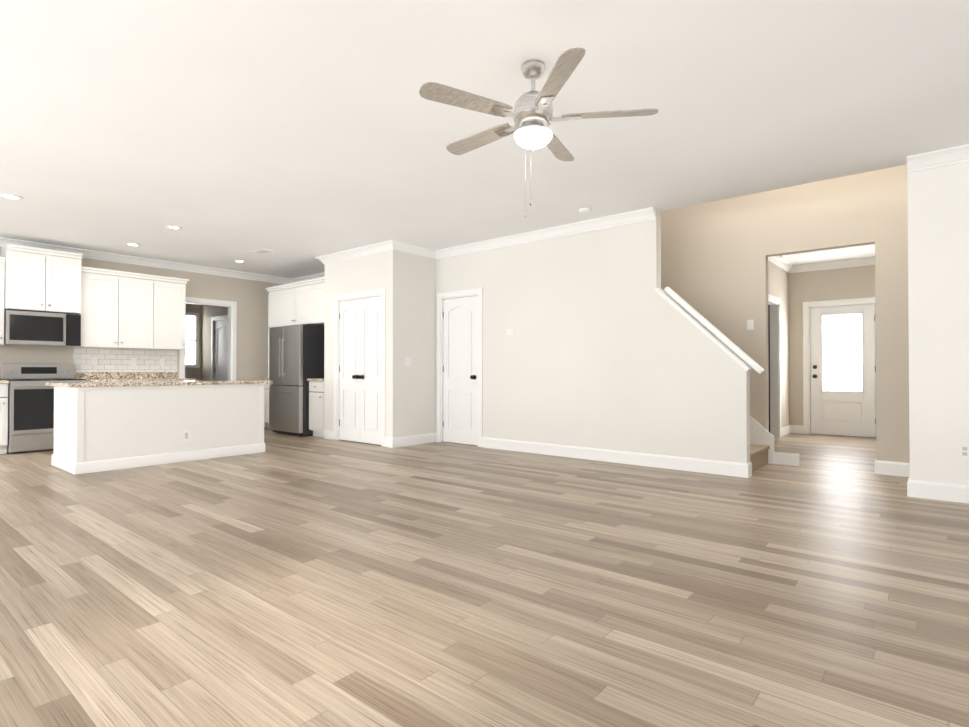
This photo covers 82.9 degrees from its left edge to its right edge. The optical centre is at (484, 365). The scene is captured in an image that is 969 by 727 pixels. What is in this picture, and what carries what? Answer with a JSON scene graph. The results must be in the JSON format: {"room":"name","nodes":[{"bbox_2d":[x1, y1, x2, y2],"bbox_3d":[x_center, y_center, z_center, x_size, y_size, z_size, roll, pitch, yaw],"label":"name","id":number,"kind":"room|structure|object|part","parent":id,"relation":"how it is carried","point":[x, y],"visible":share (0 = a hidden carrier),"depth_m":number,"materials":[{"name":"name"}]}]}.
{"room":"empty living room","nodes":[
{"label":"empty living room","id":0,"kind":"room"},
{"bbox_2d":[0,247,283,427],"bbox_3d":[-6.562,-0.290,6.979,0.120,2.760,9.040,0,-1,40],"label":"wall","id":1,"kind":"structure","parent":0,"point":[250,297],"depth_m":9.51,"materials":[{"name":"beige paint"}]},
{"bbox_2d":[0,256,5,344],"bbox_3d":[-6.587,-0.829,6.568,0.370,1.110,1.239,0,-1,40],"label":"upper cabinet","id":2,"kind":"object","parent":1,"relation":"attached to","point":[2,278],"visible":1,"depth_m":6.93,"materials":[{"name":"white wood"}]},
{"bbox_2d":[0,244,82,313],"bbox_3d":[-5.910,-1.129,7.328,0.440,0.815,0.788,0,-1,40],"label":"upper cabinet","id":3,"kind":"object","parent":1,"relation":"attached to","point":[42,280],"visible":1,"depth_m":7.18,"materials":[{"name":"white wood"}]},
{"bbox_2d":[4,310,80,346],"bbox_3d":[-5.909,-0.489,7.321,0.439,0.435,0.780,0,-1,40],"label":"microwave","id":4,"kind":"object","parent":3,"relation":"attached to","point":[26,328],"visible":1,"depth_m":7.18,"materials":[{"name":"silver metal"}]},
{"bbox_2d":[92,357,96,364],"bbox_3d":[-5.652,-0.070,7.950,0.010,0.110,0.070,0,-1,40],"label":"outlet","id":5,"kind":"object","parent":1,"relation":"attached to","point":[94,360],"visible":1,"depth_m":7.95,"materials":[{"name":"white plastic"}]},
{"bbox_2d":[73,270,160,349],"bbox_3d":[-5.387,-0.797,8.040,0.326,1.075,0.974,0,-1,40],"label":"upper cabinet","id":6,"kind":"object","parent":1,"relation":"attached to","point":[124,310],"depth_m":7.93,"materials":[{"name":"white wood"}]},
{"bbox_2d":[74,372,176,379],"bbox_3d":[-5.378,0.141,8.283,0.017,0.100,1.374,0,-1,40],"label":"backsplash","id":7,"kind":"structure","parent":1,"relation":"attached to","point":[77,375],"depth_m":8.19,"materials":[{"name":"beige stone"}]},
{"bbox_2d":[131,358,135,364],"bbox_3d":[-5.332,-0.066,8.334,0.010,0.110,0.070,0,-1,40],"label":"outlet","id":8,"kind":"object","parent":1,"relation":"attached to","point":[133,361],"visible":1,"depth_m":8.33,"materials":[{"name":"white plastic"}]},
{"bbox_2d":[0,237,291,283],"bbox_3d":[-6.479,-1.616,6.923,0.095,0.108,9.040,0,-1,40],"label":"crown molding","id":9,"kind":"structure","parent":1,"relation":"attached to","point":[91,254],"depth_m":8.49,"materials":[{"name":"white wood"}]},
{"bbox_2d":[160,358,164,365],"bbox_3d":[-5.076,-0.063,8.641,0.010,0.110,0.070,0,-1,40],"label":"outlet","id":10,"kind":"object","parent":1,"relation":"attached to","point":[162,361],"visible":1,"depth_m":8.64,"materials":[{"name":"white plastic"}]},
{"bbox_2d":[161,278,186,349],"bbox_3d":[-4.985,-0.792,8.522,0.326,1.075,0.516,0,-1,40],"label":"upper cabinet","id":11,"kind":"object","parent":1,"relation":"attached to","point":[173,291],"depth_m":8.48,"materials":[{"name":"white wood"}]},
{"bbox_2d":[179,297,236,379],"bbox_3d":[-4.673,-0.005,9.241,0.156,2.235,0.930,0,-1,40],"label":"door frame","id":12,"kind":"structure","parent":1,"relation":"attached to","point":[231,317],"depth_m":9.51,"materials":[{"name":"white wood"}]},
{"bbox_2d":[265,277,324,423],"bbox_3d":[-2.865,-0.122,9.241,1.769,2.470,0.820,0,-1,40],"label":"upper cabinet","id":13,"kind":"object","parent":1,"relation":"attached to","point":[298,303],"visible":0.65,"depth_m":8.94,"materials":[{"name":"white wood"}]},
{"bbox_2d":[185,304,200,380],"bbox_3d":[-7.072,-0.403,10.648,0.120,3.060,3.220,0,-1,40],"label":"wall","id":14,"kind":"structure","parent":0,"point":[194,373],"depth_m":11.68,"materials":[{"name":"beige paint"}]},
{"bbox_2d":[185,312,199,367],"bbox_3d":[-6.258,-0.549,11.585,0.130,1.170,0.420,0,-1,40],"label":"room window","id":15,"kind":"structure","parent":14,"relation":"in","point":[189,342],"depth_m":11.66,"materials":[{"name":"white"}]},
{"bbox_2d":[200,305,227,380],"bbox_3d":[-5.030,-0.400,10.956,2.620,3.060,0.130,0,-1,40],"label":"wall","id":16,"kind":"structure","parent":0,"point":[206,314],"depth_m":11.58,"materials":[{"name":"beige paint"}]},
{"bbox_2d":[214,320,227,379],"bbox_3d":[-5.296,0.096,11.101,0.816,2.046,0.118,0,-1,40],"label":"room door","id":17,"kind":"structure","parent":16,"relation":"in","point":[221,352],"depth_m":11.20,"materials":[{"name":"white wood"}]},
{"bbox_2d":[324,250,399,437],"bbox_3d":[-1.796,-0.281,7.900,1.580,2.760,0.120,0,-1,40],"label":"wall","id":18,"kind":"structure","parent":0,"point":[378,270],"depth_m":7.62,"materials":[{"name":"paint"}]},
{"bbox_2d":[339,299,359,441],"bbox_3d":[-1.978,0.065,7.968,0.486,2.046,0.118,0,-1,40],"label":"pantry door","id":19,"kind":"structure","parent":18,"relation":"in","point":[349,369],"depth_m":7.98,"materials":[{"name":"white wood"}]},
{"bbox_2d":[316,240,395,264],"bbox_3d":[-1.866,-1.607,7.830,1.770,0.108,0.095,0,-1,40],"label":"crown molding","id":20,"kind":"structure","parent":18,"relation":"attached to","point":[388,245],"depth_m":7.75,"materials":[{"name":"white wood"}]},
{"bbox_2d":[333,288,385,446],"bbox_3d":[-1.756,0.021,7.851,1.170,2.155,0.138,0,-1,40],"label":"door frame","id":21,"kind":"structure","parent":18,"relation":"attached to","point":[382,292],"depth_m":7.83,"materials":[{"name":"white wood"}]},
{"bbox_2d":[358,296,380,444],"bbox_3d":[-1.601,0.062,7.654,0.486,2.046,0.118,0,-1,40],"label":"pantry door","id":22,"kind":"structure","parent":18,"relation":"in","point":[369,376],"depth_m":7.68,"materials":[{"name":"white wood"}]},
{"bbox_2d":[400,252,435,436],"bbox_3d":[-0.981,-0.282,7.754,0.140,2.760,0.700,0,-1,40],"label":"wall","id":23,"kind":"structure","parent":0,"point":[407,281],"depth_m":7.70,"materials":[{"name":"paint"}]},
{"bbox_2d":[405,357,410,365],"bbox_3d":[-1.051,-0.064,7.550,0.010,0.115,0.115,0,-1,40],"label":"light switch","id":24,"kind":"object","parent":23,"relation":"attached to","point":[407,361],"visible":1,"depth_m":7.54,"materials":[{"name":"white plastic"}]},
{"bbox_2d":[396,241,435,258],"bbox_3d":[-0.961,-1.610,7.607,0.095,0.108,0.720,0,-1,40],"label":"crown molding","id":25,"kind":"structure","parent":23,"relation":"attached to","point":[400,246],"depth_m":7.61,"materials":[{"name":"white wood"}]},
{"bbox_2d":[0,427,968,726],"bbox_3d":[-1.149,1.127,5.601,17.220,0.100,14.120,0,-1,40],"label":"floor","id":26,"kind":"structure","parent":0,"point":[298,581],"depth_m":2.53,"materials":[{"name":"brown wood"}]},
{"bbox_2d":[0,380,8,453],"bbox_3d":[-6.481,0.405,6.471,0.640,1.360,1.234,0,-1,40],"label":"base cabinet","id":27,"kind":"object","parent":26,"relation":"on","point":[3,415],"visible":1,"depth_m":6.74,"materials":[{"name":"white wood"}]},
{"bbox_2d":[0,363,85,452],"bbox_3d":[-5.798,0.518,7.219,0.696,1.110,0.782,0,-1,40],"label":"range","id":28,"kind":"object","parent":26,"relation":"on","point":[30,411],"visible":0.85,"depth_m":6.95,"materials":[{"name":"silver metal"}]},
{"bbox_2d":[129,380,164,380],"bbox_3d":[-5.284,0.662,7.939,0.596,0.875,0.974,0,-1,40],"label":"base cabinet","id":29,"kind":"object","parent":26,"relation":"on","point":[129,380],"depth_m":7.92,"materials":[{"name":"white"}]},
{"bbox_2d":[86,380,128,381],"bbox_3d":[-5.132,0.208,8.097,0.632,0.037,1.404,0,-1,40],"label":"countertop","id":30,"kind":"structure","parent":29,"relation":"on","point":[86,380],"depth_m":7.51,"materials":[{"name":"beige stone"}]},
{"bbox_2d":[51,384,264,474],"bbox_3d":[-3.756,0.653,6.478,0.888,0.865,1.988,0,-1,40],"label":"kitchen island","id":31,"kind":"object","parent":26,"relation":"on","point":[103,426],"depth_m":5.98,"materials":[{"name":"white"}]},
{"bbox_2d":[45,380,272,387],"bbox_3d":[-3.744,0.202,6.492,0.926,0.037,2.130,0,-1,40],"label":"island countertop","id":32,"kind":"structure","parent":31,"relation":"on","point":[120,384],"depth_m":5.91,"materials":[{"name":"beige stone"}]},
{"bbox_2d":[183,430,189,440],"bbox_3d":[-3.390,0.793,6.237,0.008,0.114,0.070,0,-1,40],"label":"outlet","id":33,"kind":"object","parent":31,"relation":"attached to","point":[186,435],"visible":1,"depth_m":6.24,"materials":[{"name":"white plastic"}]},
{"bbox_2d":[262,377,268,427],"bbox_3d":[-3.644,0.440,10.003,0.473,1.360,0.640,0,-1,40],"label":"base cabinet","id":34,"kind":"object","parent":26,"relation":"on","point":[265,400],"visible":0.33,"depth_m":9.89,"materials":[{"name":"white wood"}]},
{"bbox_2d":[269,324,323,435],"bbox_3d":[-2.945,0.234,9.133,0.910,1.755,0.991,0,-1,40],"label":"refrigerator","id":35,"kind":"object","parent":26,"relation":"on","point":[296,356],"visible":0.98,"depth_m":8.71,"materials":[{"name":"grey metal"}]},
{"bbox_2d":[307,378,323,437],"bbox_3d":[-2.355,0.428,8.778,0.399,1.360,0.870,0,-1,40],"label":"base cabinet","id":36,"kind":"object","parent":26,"relation":"on","point":[316,406],"visible":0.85,"depth_m":8.48,"materials":[{"name":"white wood"}]},
{"bbox_2d":[750,444,769,471],"bbox_3d":[1.512,-0.213,6.874,3.545,2.604,0.892,0,-1,40],"label":"stairs","id":37,"kind":"structure","parent":26,"relation":"on","point":[758,456],"depth_m":5.82,"materials":[{"name":"carpet"}]},
{"bbox_2d":[0,0,968,278],"bbox_3d":[-2.700,-1.852,3.773,17.220,0.300,9.280,0,-1,40],"label":"ceiling","id":38,"kind":"structure","parent":0,"point":[298,136],"depth_m":3.68,"materials":[{"name":"white paint"}]},
{"bbox_2d":[0,194,22,199],"bbox_3d":[-4.697,-1.680,5.450,0.176,0.009,0.176,0,-1,40],"label":"recessed light","id":39,"kind":"object","parent":38,"relation":"in","point":[11,196],"visible":1,"depth_m":5.43,"materials":[{"name":"white"}]},
{"bbox_2d":[126,243,140,245],"bbox_3d":[-4.796,-1.659,7.486,0.176,0.009,0.176,0,-1,40],"label":"recessed light","id":40,"kind":"object","parent":38,"relation":"in","point":[133,244],"visible":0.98,"depth_m":7.49,"materials":[{"name":"white"}]},
{"bbox_2d":[166,225,181,229],"bbox_3d":[-3.737,-1.668,6.602,0.176,0.009,0.176,0,-1,40],"label":"recessed light","id":41,"kind":"object","parent":38,"relation":"in","point":[173,227],"visible":1,"depth_m":6.59,"materials":[{"name":"white"}]},
{"bbox_2d":[253,249,272,253],"bbox_3d":[-3.195,-1.653,7.908,0.300,0.014,0.160,0,-1,40],"label":"ceiling vent","id":42,"kind":"object","parent":38,"relation":"in","point":[262,251],"visible":1,"depth_m":7.89,"materials":[{"name":"white metal"}]},
{"bbox_2d":[419,48,657,217],"bbox_3d":[0.246,-1.271,3.159,1.280,0.874,1.320,0,-1,40],"label":"ceiling fan","id":43,"kind":"object","parent":38,"relation":"hanging from","point":[531,114],"visible":1,"depth_m":3.04,"materials":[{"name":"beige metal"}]},
{"bbox_3d":[0.277,-1.272,3.120,0.220,0.093,0.220,0,-1,40],"label":"lamp shade","id":44,"kind":"part","parent":43,"relation":"part of","materials":[{"name":"white glass"}]},
{"bbox_2d":[579,208,590,213],"bbox_3d":[1.078,-1.663,5.880,0.130,0.034,0.130,0,-1,40],"label":"smoke detector","id":45,"kind":"object","parent":38,"relation":"attached to","point":[584,210],"visible":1,"depth_m":5.84,"materials":[{"name":"white plastic"}]},
{"bbox_2d":[436,162,968,485],"bbox_3d":[1.585,-1.568,6.160,13.700,5.300,0.120,0,-1,40],"label":"wall","id":46,"kind":"structure","parent":0,"point":[606,345],"depth_m":5.98,"materials":[{"name":"paint"}]},
{"bbox_2d":[292,272,324,282],"bbox_3d":[-2.753,-1.590,9.639,2.100,0.108,0.095,0,-1,40],"label":"crown molding","id":47,"kind":"structure","parent":46,"relation":"attached to","point":[319,275],"depth_m":9.99,"materials":[{"name":"white wood"}]},
{"bbox_2d":[437,288,482,446],"bbox_3d":[-0.321,0.020,7.723,0.860,2.155,0.138,0,-1,40],"label":"door frame","id":48,"kind":"structure","parent":46,"relation":"attached to","point":[478,292],"depth_m":7.75,"materials":[{"name":"white wood"}]},
{"bbox_2d":[443,296,477,444],"bbox_3d":[-0.354,0.062,7.682,0.666,2.046,0.118,0,-1,40],"label":"closet door","id":49,"kind":"structure","parent":46,"relation":"in","point":[460,370],"depth_m":7.70,"materials":[{"name":"white wood"}]},
{"bbox_2d":[507,329,512,334],"bbox_3d":[0.331,-0.439,7.111,0.100,0.080,0.010,0,-1,40],"label":"thermostat","id":50,"kind":"object","parent":46,"relation":"attached to","point":[509,331],"visible":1,"depth_m":7.11,"materials":[{"name":"white plastic"}]},
{"bbox_2d":[436,207,655,258],"bbox_3d":[0.538,-1.617,6.895,3.310,0.108,0.095,0,-1,40],"label":"crown molding","id":51,"kind":"structure","parent":46,"relation":"attached to","point":[646,214],"depth_m":6.64,"materials":[{"name":"white wood"}]},
{"bbox_2d":[324,425,968,503],"bbox_3d":[0.854,1.027,7.396,16.200,0.135,8.000,0,-1,40],"label":"baseboard","id":52,"kind":"structure","parent":46,"relation":"attached to","point":[940,491],"depth_m":5.90,"materials":[{"name":"white wood"}]},
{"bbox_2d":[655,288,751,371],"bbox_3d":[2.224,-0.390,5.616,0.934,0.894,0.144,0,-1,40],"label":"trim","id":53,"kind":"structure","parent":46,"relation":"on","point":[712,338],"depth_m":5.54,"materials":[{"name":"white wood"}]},
{"bbox_2d":[664,287,763,373],"bbox_3d":[2.306,-0.387,5.573,0.969,0.926,0.064,0,-1,40],"label":"stair handrail","id":54,"kind":"object","parent":46,"relation":"attached to","point":[737,351],"visible":1,"depth_m":5.53,"materials":[{"name":"white wood"}]},
{"bbox_2d":[747,320,753,329],"bbox_3d":[3.016,-0.467,6.225,0.070,0.115,0.010,0,-1,40],"label":"light switch","id":55,"kind":"object","parent":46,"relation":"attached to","point":[750,324],"visible":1,"depth_m":6.22,"materials":[{"name":"white plastic"}]},
{"bbox_2d":[907,144,968,172],"bbox_3d":[5.065,-1.654,3.119,4.220,0.108,0.095,0,-1,40],"label":"crown molding","id":56,"kind":"structure","parent":46,"relation":"attached to","point":[940,158],"depth_m":4.34,"materials":[{"name":"white wood"}]},
{"bbox_2d":[959,444,968,458],"bbox_3d":[3.733,0.663,4.263,0.070,0.115,0.008,0,-1,40],"label":"outlet","id":57,"kind":"object","parent":46,"relation":"attached to","point":[963,451],"visible":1,"depth_m":4.26,"materials":[{"name":"white plastic"}]},
{"bbox_2d":[768,260,791,431],"bbox_3d":[3.967,-0.281,7.885,0.130,2.760,3.520,0,-1,40],"label":"wall","id":58,"kind":"structure","parent":0,"point":[779,281],"depth_m":8.85,"materials":[{"name":"beige paint"}]},
{"bbox_2d":[750,416,773,463],"bbox_3d":[1.908,-0.551,7.145,3.360,3.287,0.018,0,-1,40],"label":"trim","id":59,"kind":"structure","parent":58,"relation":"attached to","point":[760,434],"depth_m":6.13,"materials":[{"name":"white wood"}]},
{"bbox_2d":[768,294,780,436],"bbox_3d":[4.258,0.025,8.226,0.138,2.155,1.010,0,-1,40],"label":"door frame","id":60,"kind":"structure","parent":58,"relation":"attached to","point":[775,374],"depth_m":8.54,"materials":[{"name":"white wood"}]},
{"bbox_2d":[768,256,795,272],"bbox_3d":[4.007,-1.608,7.786,0.095,0.108,3.400,0,-1,40],"label":"crown molding","id":61,"kind":"structure","parent":58,"relation":"attached to","point":[779,261],"depth_m":8.60,"materials":[{"name":"white wood"}]},
{"bbox_2d":[781,244,874,264],"bbox_3d":[4.659,-1.815,7.506,1.700,0.300,3.799,0,-1,40],"label":"ceiling","id":62,"kind":"structure","parent":0,"point":[855,252],"depth_m":8.22,"materials":[{"name":"white paint"}]},
{"bbox_2d":[792,265,874,425],"bbox_3d":[5.658,-0.273,8.688,1.440,2.760,0.120,0,-1,40],"label":"wall","id":63,"kind":"structure","parent":0,"point":[793,292],"depth_m":8.90,"materials":[{"name":"beige paint"}]},
{"bbox_2d":[796,257,874,271],"bbox_3d":[5.593,-1.600,8.615,1.230,0.108,0.095,0,-1,40],"label":"crown molding","id":64,"kind":"structure","parent":63,"relation":"attached to","point":[868,260],"depth_m":8.65,"materials":[{"name":"white wood"}]},
{"bbox_2d":[803,297,875,433],"bbox_3d":[5.656,0.030,8.675,1.060,2.155,0.138,0,-1,40],"label":"door frame","id":65,"kind":"structure","parent":63,"relation":"attached to","point":[870,300],"depth_m":8.92,"materials":[{"name":"white wood"}]},
{"bbox_2d":[810,304,875,437],"bbox_3d":[5.629,0.072,8.642,0.866,2.046,0.118,0,-1,40],"label":"front door","id":66,"kind":"structure","parent":63,"relation":"in","point":[843,368],"depth_m":8.65,"materials":[{"name":"white wood"}]}
]}

